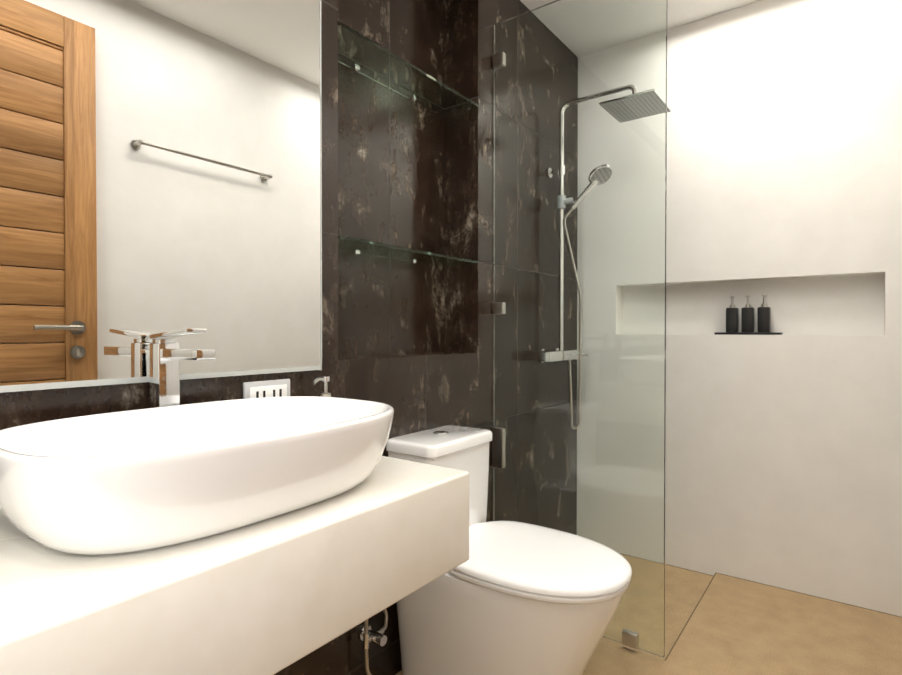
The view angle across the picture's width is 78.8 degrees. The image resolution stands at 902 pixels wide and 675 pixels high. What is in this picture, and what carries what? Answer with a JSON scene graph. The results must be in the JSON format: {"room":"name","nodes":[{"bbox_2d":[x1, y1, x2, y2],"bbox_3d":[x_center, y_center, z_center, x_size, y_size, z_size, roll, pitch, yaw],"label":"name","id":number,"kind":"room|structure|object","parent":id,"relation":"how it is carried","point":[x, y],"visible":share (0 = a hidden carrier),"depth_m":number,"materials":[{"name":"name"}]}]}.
{"room":"bathroom","nodes":[
{"label":"bathroom","id":0,"kind":"room"},
{"bbox_2d":[0,0,529,674],"bbox_3d":[-0.434,-0.150,1.505,0.250,2.450,3.750,0,1,36],"label":"wall","id":1,"kind":"structure","parent":0,"point":[410,344],"depth_m":1.85,"materials":[{"name":"stone"}]},
{"bbox_2d":[0,0,321,392],"bbox_3d":[-0.883,-0.576,0.672,0.008,1.339,1.844,0,1,36],"label":"mirror","id":2,"kind":"object","parent":1,"relation":"attached to","point":[160,166],"visible":1,"depth_m":1.08,"materials":[{"name":"silver mirror"}]},
{"bbox_2d":[0,456,468,674],"bbox_3d":[-0.703,0.357,0.504,0.509,0.176,1.808,0,1,36],"label":"countertop","id":3,"kind":"structure","parent":1,"relation":"attached to","point":[273,595],"depth_m":0.69,"materials":[{"name":"white stone"}]},
{"bbox_2d":[149,328,215,407],"bbox_3d":[-0.502,0.123,1.022,0.176,0.280,0.052,0,1,36],"label":"faucet","id":4,"kind":"object","parent":3,"relation":"on","point":[166,353],"visible":0.6,"depth_m":1.04,"materials":[{"name":"silver metal"}]},
{"bbox_2d":[0,396,393,554],"bbox_3d":[-0.376,0.197,0.900,0.416,0.134,0.600,0,1,36],"label":"basin","id":5,"kind":"object","parent":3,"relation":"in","point":[122,482],"visible":1,"depth_m":0.73,"materials":[{"name":"white ceramic"}]},
{"bbox_2d":[312,376,330,396],"bbox_3d":[-0.321,0.178,1.364,0.060,0.162,0.084,0,1,36],"label":"soap dispenser","id":6,"kind":"object","parent":3,"relation":"on","point":[325,379],"visible":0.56,"depth_m":1.36,"materials":[{"name":"silver metal"}]},
{"bbox_2d":[243,379,289,398],"bbox_3d":[-0.431,0.136,1.291,0.012,0.068,0.125,0,1,36],"label":"electrical outlet plate","id":7,"kind":"object","parent":1,"relation":"attached to","point":[271,388],"visible":0.58,"depth_m":1.28,"materials":[{"name":"grey plastic"}]},
{"bbox_2d":[359,609,387,674],"bbox_3d":[-0.205,0.728,1.547,0.078,0.580,0.103,1,1,44],"label":"valve","id":8,"kind":"object","parent":1,"relation":"attached to","point":[367,635],"visible":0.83,"depth_m":1.52,"materials":[{"name":"silver metal"}]},
{"bbox_2d":[492,0,666,657],"bbox_3d":[0.419,-0.089,1.912,0.634,2.195,0.028,0,1,36],"label":"glass","id":9,"kind":"object","parent":1,"relation":"attached to","point":[580,206],"visible":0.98,"depth_m":1.87,"materials":[{"name":"clear glass"}]},
{"bbox_2d":[520,0,760,29],"bbox_3d":[0.100,-1.420,1.035,1.650,0.100,3.850,0,1,36],"label":"ceiling","id":10,"kind":"structure","parent":0,"point":[681,12],"depth_m":2.30,"materials":[{"name":"white paint"}]},
{"bbox_2d":[396,564,901,674],"bbox_3d":[0.129,1.080,1.102,1.650,0.100,3.750,0,1,36],"label":"floor","id":11,"kind":"structure","parent":0,"point":[736,626],"depth_m":1.88,"materials":[{"name":"beige tile"}]},
{"bbox_2d":[386,425,631,674],"bbox_3d":[0.164,0.658,1.544,0.668,0.734,0.392,0,1,36],"label":"toilet","id":12,"kind":"object","parent":11,"relation":"on","point":[513,598],"visible":0.77,"depth_m":1.42,"materials":[{"name":"white ceramic"}]},
{"bbox_2d":[664,564,899,660],"bbox_3d":[0.921,1.028,2.048,1.299,0.019,0.787,0,1,36],"label":"joint","id":13,"kind":"object","parent":11,"relation":"in","point":[743,579],"visible":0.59,"depth_m":2.11,"materials":[{"name":"brown"}]},
{"bbox_2d":[665,0,901,616],"bbox_3d":[1.269,-0.160,2.423,1.400,2.450,0.250,0,1,36],"label":"wall","id":14,"kind":"structure","parent":0,"point":[783,461],"depth_m":2.21,"materials":[{"name":"paint"}]},
{"bbox_2d":[714,332,782,334],"bbox_3d":[1.263,-0.017,2.336,0.248,0.009,0.076,0,1,36],"label":"tray","id":15,"kind":"object","parent":14,"relation":"in","point":[748,333],"visible":1,"depth_m":2.30,"materials":[{"name":"black plastic"}]},
{"bbox_2d":[726,295,738,331],"bbox_3d":[1.214,-0.101,2.369,0.044,0.158,0.046,0,1,36],"label":"bottle","id":16,"kind":"object","parent":15,"relation":"on","point":[732,318],"visible":0.96,"depth_m":2.35,"materials":[{"name":"black plastic"}]},
{"bbox_2d":[741,295,754,331],"bbox_3d":[1.262,-0.101,2.334,0.044,0.158,0.046,0,1,36],"label":"bottle","id":17,"kind":"object","parent":15,"relation":"on","point":[747,317],"visible":0.96,"depth_m":2.32,"materials":[{"name":"black plastic"}]},
{"bbox_2d":[757,294,770,331],"bbox_3d":[1.311,-0.101,2.298,0.044,0.158,0.046,0,1,36],"label":"bottle","id":18,"kind":"object","parent":15,"relation":"on","point":[763,317],"visible":1,"depth_m":2.28,"materials":[{"name":"black plastic"}]}
]}

